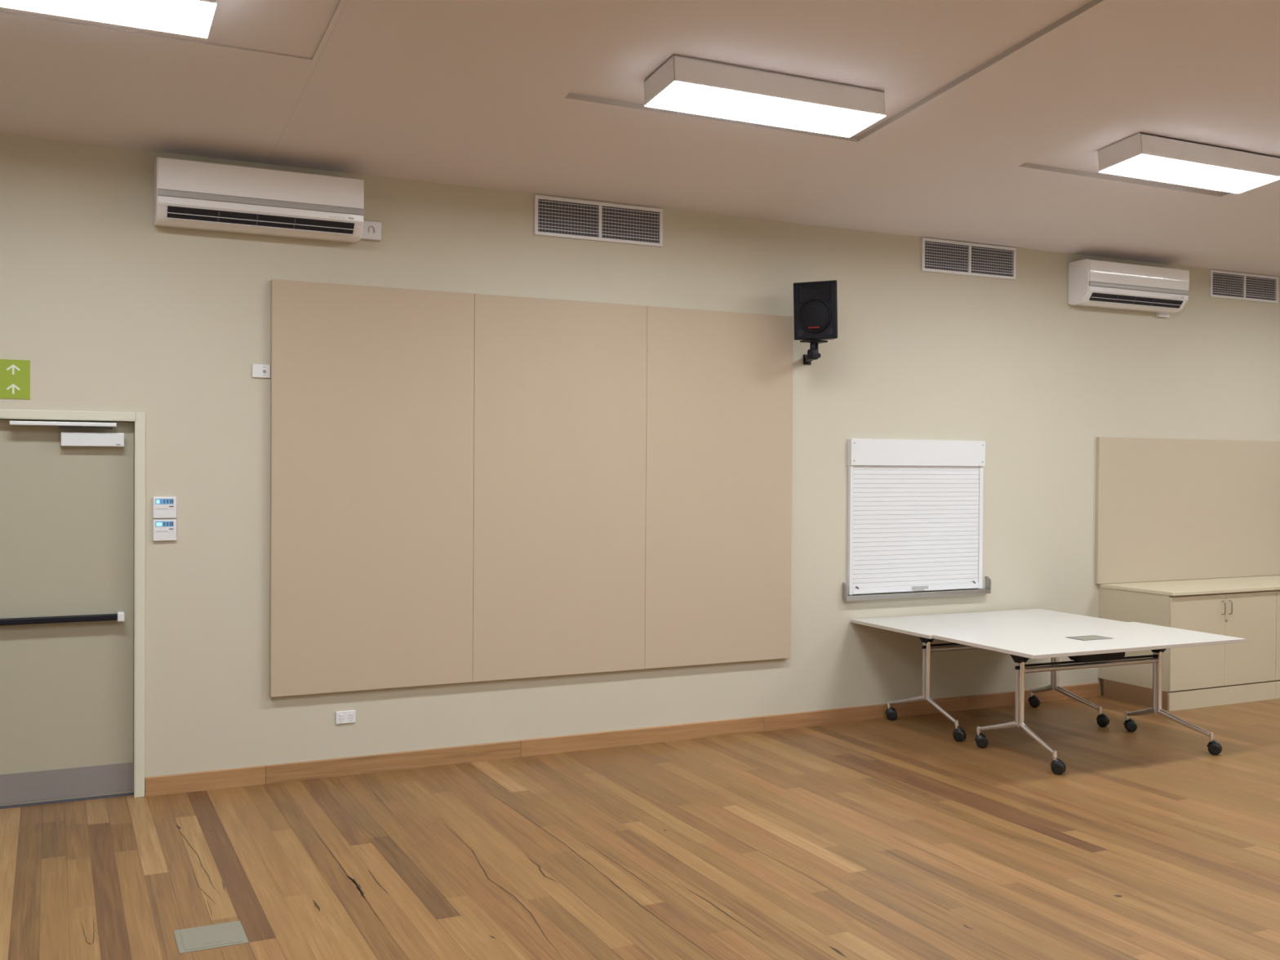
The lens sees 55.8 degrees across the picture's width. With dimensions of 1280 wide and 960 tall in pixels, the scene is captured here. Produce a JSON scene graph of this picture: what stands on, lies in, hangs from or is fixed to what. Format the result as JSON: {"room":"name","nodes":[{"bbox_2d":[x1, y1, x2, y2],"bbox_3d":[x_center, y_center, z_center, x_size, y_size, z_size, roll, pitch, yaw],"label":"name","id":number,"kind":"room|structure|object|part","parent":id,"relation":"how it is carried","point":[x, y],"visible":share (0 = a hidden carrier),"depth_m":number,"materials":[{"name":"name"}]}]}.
{"room":"community hall","nodes":[
{"label":"community hall","id":0,"kind":"room"},
{"bbox_2d":[0,133,1279,795],"bbox_3d":[0.719,-0.152,8.331,16.600,3.850,0.200,0,1,-26],"label":"wall","id":1,"kind":"structure","parent":0,"point":[110,308],"depth_m":7.74,"materials":[{"name":"paint"}]},
{"bbox_2d":[0,359,30,399],"bbox_3d":[-3.365,-0.523,6.218,0.405,0.203,0.005,0,1,-26],"label":"direction sign","id":2,"kind":"object","parent":1,"relation":"attached to","point":[15,375],"visible":1,"depth_m":6.28,"materials":[{"name":"green plastic"}]},
{"bbox_2d":[0,408,145,808],"bbox_3d":[-3.166,0.677,6.378,1.019,2.086,0.165,0,1,-26],"label":"door","id":3,"kind":"structure","parent":1,"relation":"in","point":[73,493],"depth_m":6.45,"materials":[{"name":"paint"}]},
{"bbox_3d":[-3.038,-0.295,6.370,0.508,0.020,0.065,0,1,-26],"label":"closer arm","id":4,"kind":"part","parent":3,"relation":"part of","materials":[{"name":"silver metal"}]},
{"bbox_3d":[-3.179,1.620,6.403,0.904,0.156,0.003,0,1,-26],"label":"kick plate","id":5,"kind":"part","parent":3,"relation":"part of","materials":[{"name":"metal"}]},
{"bbox_3d":[-2.945,-0.278,6.422,0.260,0.009,0.035,0,1,-26],"label":"closer lever","id":6,"kind":"part","parent":3,"relation":"part of","materials":[{"name":"grey metal"}]},
{"bbox_2d":[152,519,176,541],"bbox_3d":[-2.595,0.274,6.598,0.120,0.117,0.020,0,1,-26],"label":"controller","id":7,"kind":"object","parent":1,"relation":"attached to","point":[163,530],"visible":1,"depth_m":6.59,"materials":[{"name":"white plastic"}]},
{"bbox_2d":[152,497,176,518],"bbox_3d":[-2.594,0.151,6.596,0.120,0.117,0.020,0,1,-26],"label":"controller","id":8,"kind":"object","parent":1,"relation":"attached to","point":[162,507],"visible":1,"depth_m":6.59,"materials":[{"name":"white plastic"}]},
{"bbox_2d":[153,156,364,243],"bbox_3d":[-2.099,-1.542,6.698,1.095,0.342,0.226,0,1,-26],"label":"air conditioner","id":9,"kind":"object","parent":1,"relation":"attached to","point":[188,193],"visible":1,"depth_m":6.60,"materials":[{"name":"white plastic"}]},
{"bbox_3d":[-2.053,-1.620,6.605,1.083,0.168,0.021,0,1,-26],"label":"panel","id":10,"kind":"part","parent":9,"relation":"part of","materials":[{"name":"white plastic"}]},
{"bbox_2d":[167,205,354,234],"bbox_3d":[-2.067,-1.426,6.634,0.985,0.061,0.052,0,1,-26],"label":"outlet","id":11,"kind":"object","parent":9,"relation":"attached to","point":[233,216],"depth_m":6.62,"materials":[{"name":"black plastic"}]},
{"bbox_2d":[252,364,270,377],"bbox_3d":[-2.134,-0.615,6.810,0.097,0.076,0.018,0,1,-26],"label":"switch plate","id":12,"kind":"object","parent":1,"relation":"attached to","point":[259,371],"visible":1,"depth_m":6.81,"materials":[{"name":"white plastic"}]},
{"bbox_2d":[335,710,355,724],"bbox_3d":[-1.716,1.383,7.047,0.114,0.073,0.014,0,1,-26],"label":"power outlet","id":13,"kind":"object","parent":1,"relation":"attached to","point":[341,717],"visible":1,"depth_m":7.04,"materials":[{"name":"white plastic"}]},
{"bbox_2d":[360,220,381,240],"bbox_3d":[-1.579,-1.457,7.056,0.136,0.106,0.041,0,1,-26],"label":"switch","id":14,"kind":"object","parent":1,"relation":"attached to","point":[371,230],"visible":0.78,"depth_m":7.05,"materials":[{"name":"white plastic"}]},
{"bbox_2d":[269,279,474,697],"bbox_3d":[-1.553,0.049,7.088,1.189,2.358,0.044,0,1,-26],"label":"panel","id":15,"kind":"object","parent":1,"relation":"attached to","point":[372,388],"visible":1,"depth_m":7.05,"materials":[{"name":"fabric"}]},
{"bbox_2d":[472,293,646,682],"bbox_3d":[-0.495,0.050,7.604,1.165,2.358,0.044,0,1,-26],"label":"panel","id":16,"kind":"object","parent":1,"relation":"attached to","point":[560,399],"visible":1,"depth_m":7.57,"materials":[{"name":"fabric"}]},
{"bbox_2d":[533,195,662,246],"bbox_3d":[-0.255,-1.649,7.713,0.892,0.245,0.016,0,1,-26],"label":"air vent","id":17,"kind":"object","parent":1,"relation":"in","point":[560,217],"visible":1,"depth_m":7.70,"materials":[{"name":"white metal"}]},
{"bbox_2d":[537,199,599,236],"bbox_3d":[-0.452,-1.649,7.619,0.415,0.203,0.009,0,1,-26],"label":"grille","id":18,"kind":"object","parent":17,"relation":"attached to","point":[556,217],"depth_m":7.62,"materials":[{"name":"white metal"}]},
{"bbox_2d":[601,205,659,243],"bbox_3d":[-0.061,-1.649,7.810,0.415,0.203,0.009,0,1,-26],"label":"grille","id":19,"kind":"object","parent":17,"relation":"attached to","point":[622,224],"depth_m":7.81,"materials":[{"name":"white metal"}]},
{"bbox_2d":[145,682,1099,796],"bbox_3d":[-1.514,1.671,7.147,11.550,0.102,0.018,0,1,-26],"label":"baseboard","id":20,"kind":"structure","parent":1,"relation":"attached to","point":[317,769],"depth_m":7.63,"materials":[{"name":"brown wood"}]},
{"bbox_2d":[644,306,793,669],"bbox_3d":[0.534,0.051,8.107,1.123,2.358,0.044,0,1,-26],"label":"panel","id":21,"kind":"object","parent":1,"relation":"attached to","point":[719,418],"visible":1,"depth_m":8.08,"materials":[{"name":"fabric"}]},
{"bbox_2d":[800,339,827,364],"bbox_3d":[1.143,-0.872,8.233,0.178,0.140,0.385,0,1,-11],"label":"bracket","id":22,"kind":"object","parent":1,"relation":"attached to","point":[813,353],"visible":1,"depth_m":8.09,"materials":[{"name":"black plastic"}]},
{"bbox_3d":[1.165,-0.839,8.421,0.060,0.070,0.012,0,1,-26],"label":"wall plate","id":23,"kind":"part","parent":22,"relation":"part of","materials":[{"name":"black plastic"}]},
{"bbox_3d":[1.164,-0.835,8.263,0.040,0.033,0.331,0,1,2],"label":"arm","id":24,"kind":"part","parent":22,"relation":"part of","materials":[{"name":"black plastic"}]},
{"bbox_2d":[793,280,837,340],"bbox_3d":[1.204,-1.134,8.105,0.300,0.392,0.233,1,1,27],"label":"loudspeaker","id":25,"kind":"object","parent":22,"relation":"attached to","point":[815,303],"visible":1,"depth_m":8.01,"materials":[{"name":"black plastic"}]},
{"bbox_2d":[798,297,831,333],"bbox_3d":[1.159,-1.091,8.017,0.228,0.228,0.014,1,5,27],"label":"grille","id":26,"kind":"object","parent":25,"relation":"attached to","point":[815,314],"depth_m":8.01,"materials":[{"name":"black"}]},
{"bbox_2d":[847,438,985,595],"bbox_3d":[2.034,0.263,8.841,1.225,1.110,0.048,0,1,-26],"label":"roller shutter","id":27,"kind":"object","parent":1,"relation":"attached to","point":[915,521],"visible":1,"depth_m":8.82,"materials":[{"name":"white metal"}]},
{"bbox_3d":[1.495,0.356,8.589,0.027,0.921,0.030,0,1,-26],"label":"guide rail","id":28,"kind":"part","parent":27,"relation":"part of","materials":[{"name":"white metal"}]},
{"bbox_3d":[2.025,0.790,8.848,1.152,0.044,0.035,0,1,-26],"label":"rail","id":29,"kind":"part","parent":27,"relation":"part of","materials":[{"name":"white metal"}]},
{"bbox_3d":[2.560,0.357,9.109,0.039,0.921,0.030,0,1,-26],"label":"guide rail","id":30,"kind":"part","parent":27,"relation":"part of","materials":[{"name":"white metal"}]},
{"bbox_2d":[842,576,991,600],"bbox_3d":[2.042,0.792,8.851,1.320,0.128,0.052,0,1,-26],"label":"sill","id":31,"kind":"structure","parent":1,"relation":"attached to","point":[846,597],"depth_m":8.81,"materials":[{"name":"metal"}]},
{"bbox_2d":[920,237,1016,279],"bbox_3d":[2.465,-1.652,9.041,0.897,0.242,0.016,0,1,-26],"label":"air vent","id":32,"kind":"object","parent":1,"relation":"in","point":[937,255],"visible":1,"depth_m":9.03,"materials":[{"name":"white metal"}]},
{"bbox_2d":[924,240,968,271],"bbox_3d":[2.268,-1.652,8.946,0.418,0.200,0.009,0,1,-26],"label":"grille","id":33,"kind":"object","parent":32,"relation":"attached to","point":[940,255],"depth_m":8.95,"materials":[{"name":"white metal"}]},
{"bbox_2d":[971,246,1013,276],"bbox_3d":[2.661,-1.652,9.138,0.418,0.200,0.009,0,1,-26],"label":"grille","id":34,"kind":"object","parent":32,"relation":"attached to","point":[986,261],"depth_m":9.14,"materials":[{"name":"white metal"}]},
{"bbox_2d":[1067,258,1189,313],"bbox_3d":[3.900,-1.537,9.626,1.095,0.342,0.226,0,1,-26],"label":"air conditioner","id":35,"kind":"object","parent":1,"relation":"attached to","point":[1091,282],"visible":1,"depth_m":9.49,"materials":[{"name":"white plastic"}]},
{"bbox_2d":[1088,292,1182,308],"bbox_3d":[3.932,-1.421,9.561,0.985,0.061,0.052,0,1,-26],"label":"outlet","id":36,"kind":"object","parent":35,"relation":"attached to","point":[1131,300],"depth_m":9.56,"materials":[{"name":"black"}]},
{"bbox_3d":[3.946,-1.614,9.533,1.083,0.168,0.021,0,1,-26],"label":"panel","id":37,"kind":"part","parent":35,"relation":"part of","materials":[{"name":"white plastic"}]},
{"bbox_2d":[1155,312,1169,317],"bbox_3d":[4.295,-1.363,9.927,0.125,0.050,0.035,0,1,-26],"label":"switch","id":38,"kind":"object","parent":1,"relation":"attached to","point":[1157,314],"visible":0.59,"depth_m":9.91,"materials":[{"name":"white plastic"}]},
{"bbox_2d":[1095,436,1279,584],"bbox_3d":[4.723,0.245,10.161,2.397,1.173,0.030,0,1,-26],"label":"panel","id":39,"kind":"object","parent":1,"relation":"attached to","point":[1167,508],"visible":1,"depth_m":10.06,"materials":[{"name":"fabric"}]},
{"bbox_2d":[1208,269,1278,303],"bbox_3d":[5.187,-1.658,10.369,0.849,0.228,0.016,0,1,-26],"label":"air vent","id":40,"kind":"object","parent":1,"relation":"in","point":[1223,284],"visible":1,"depth_m":10.36,"materials":[{"name":"white metal"}]},
{"bbox_2d":[1212,272,1244,297],"bbox_3d":[5.000,-1.658,10.280,0.394,0.186,0.009,0,1,-26],"label":"grille","id":41,"kind":"object","parent":40,"relation":"attached to","point":[1224,284],"depth_m":10.28,"materials":[{"name":"white metal"}]},
{"bbox_2d":[1245,276,1275,300],"bbox_3d":[5.372,-1.658,10.461,0.394,0.186,0.009,0,1,-26],"label":"grille","id":42,"kind":"object","parent":40,"relation":"attached to","point":[1257,288],"depth_m":10.46,"materials":[{"name":"white metal"}]},
{"bbox_2d":[0,680,1279,959],"bbox_3d":[2.969,1.792,3.671,16.748,0.001,10.600,0,1,-26],"label":"floor","id":43,"kind":"structure","parent":0,"point":[900,838],"depth_m":5.64,"materials":[{"name":"brown wood"}]},
{"bbox_2d":[173,920,248,953],"bbox_3d":[-1.645,1.748,4.630,0.246,0.004,0.242,0,1,-26],"label":"floor hatch","id":44,"kind":"object","parent":43,"relation":"on","point":[231,933],"visible":1,"depth_m":4.62,"materials":[{"name":"metal"}]},
{"bbox_2d":[850,608,1123,742],"bbox_3d":[2.475,1.365,8.581,1.742,0.732,0.882,0,1,-25],"label":"table","id":45,"kind":"object","parent":43,"relation":"on","point":[924,627],"visible":0.91,"depth_m":8.50,"materials":[{"name":"white laminate"}]},
{"bbox_2d":[933,622,1246,774],"bbox_3d":[2.885,1.374,7.778,1.764,0.738,0.910,0,1,-25],"label":"table","id":46,"kind":"object","parent":43,"relation":"on","point":[1102,642],"visible":1,"depth_m":7.68,"materials":[{"name":"white laminate"}]},
{"bbox_3d":[2.870,1.008,7.718,0.257,0.003,0.155,0,1,-25],"label":"power port lid","id":47,"kind":"part","parent":46,"relation":"part of","materials":[{"name":"grey"}]},
{"bbox_2d":[1067,652,1124,662],"bbox_3d":[2.916,1.092,7.740,0.390,0.120,0.120,0,1,-25],"label":"cable tray","id":48,"kind":"object","parent":46,"relation":"on","point":[1104,658],"depth_m":7.69,"materials":[{"name":"black plastic"}]},
{"bbox_2d":[1097,586,1276,711],"bbox_3d":[4.364,1.298,9.615,1.184,0.868,0.725,0,1,-26],"label":"base cabinet","id":49,"kind":"object","parent":43,"relation":"on","point":[1251,616],"visible":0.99,"depth_m":9.33,"materials":[{"name":"beige laminate"}]},
{"bbox_2d":[1097,574,1279,595],"bbox_3d":[4.900,0.851,9.876,2.388,0.027,0.717,0,1,-26],"label":"benchtop","id":50,"kind":"object","parent":49,"relation":"on","point":[1263,583],"visible":1,"depth_m":9.56,"materials":[{"name":"beige laminate"}]},
{"bbox_3d":[4.240,1.234,9.195,0.590,0.707,0.018,0,1,-26],"label":"door","id":51,"kind":"part","parent":49,"relation":"part of","materials":[{"name":"beige laminate"}]},
{"bbox_3d":[4.486,0.981,9.284,0.009,0.110,0.032,0,1,-26],"label":"handle","id":52,"kind":"part","parent":49,"relation":"part of","materials":[{"name":"metal"}]},
{"bbox_3d":[4.554,0.982,9.317,0.009,0.110,0.032,0,1,-26],"label":"handle","id":53,"kind":"part","parent":49,"relation":"part of","materials":[{"name":"metal"}]},
{"bbox_3d":[4.772,1.235,9.455,0.590,0.707,0.018,0,1,-26],"label":"door","id":54,"kind":"part","parent":49,"relation":"part of","materials":[{"name":"beige laminate"}]},
{"bbox_2d":[1273,590,1279,698],"bbox_3d":[5.430,1.299,10.135,1.184,0.868,0.725,0,1,-26],"label":"base cabinet","id":55,"kind":"object","parent":43,"relation":"on","point":[1277,609],"visible":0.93,"depth_m":9.59,"materials":[{"name":"beige laminate"}]},
{"bbox_3d":[5.305,1.235,9.715,0.590,0.707,0.018,0,1,-26],"label":"door","id":56,"kind":"part","parent":55,"relation":"part of","materials":[{"name":"beige laminate"}]},
{"bbox_2d":[0,0,1279,276],"bbox_3d":[3.058,-2.267,3.543,16.600,1.111,10.400,0,1,-26],"label":"ceiling","id":57,"kind":"structure","parent":0,"point":[999,113],"depth_m":6.13,"materials":[{"name":"paint"}]},
{"bbox_2d":[0,0,216,38],"bbox_3d":[-2.284,-1.919,4.626,1.221,0.164,0.328,0,1,-26],"label":"ceiling light","id":58,"kind":"object","parent":57,"relation":"attached to","point":[194,18],"visible":1,"depth_m":4.77,"materials":[{"name":"white plastic"}]},
{"bbox_2d":[644,54,885,137],"bbox_3d":[0.639,-1.915,6.069,1.221,0.164,0.328,0,1,-26],"label":"ceiling light","id":59,"kind":"object","parent":57,"relation":"attached to","point":[684,84],"visible":1,"depth_m":5.96,"materials":[{"name":"white plastic"}]},
{"bbox_2d":[644,80,885,137],"bbox_3d":[0.642,-1.851,6.064,1.221,0.003,0.317,0,-5,-26],"label":"diffuser","id":60,"kind":"object","parent":59,"relation":"attached to","point":[679,96],"depth_m":6.04,"materials":[{"name":"white plastic"}]},
{"bbox_2d":[1097,132,1279,193],"bbox_3d":[3.355,-1.917,7.345,1.221,0.164,0.328,0,1,-26],"label":"ceiling light","id":61,"kind":"object","parent":57,"relation":"attached to","point":[1145,156],"visible":1,"depth_m":7.22,"materials":[{"name":"white plastic"}]},
{"bbox_2d":[1098,154,1279,193],"bbox_3d":[3.358,-1.853,7.339,1.221,0.003,0.317,0,-5,-26],"label":"diffuser","id":62,"kind":"object","parent":61,"relation":"attached to","point":[1144,166],"depth_m":7.32,"materials":[{"name":"white plastic"}]}
]}

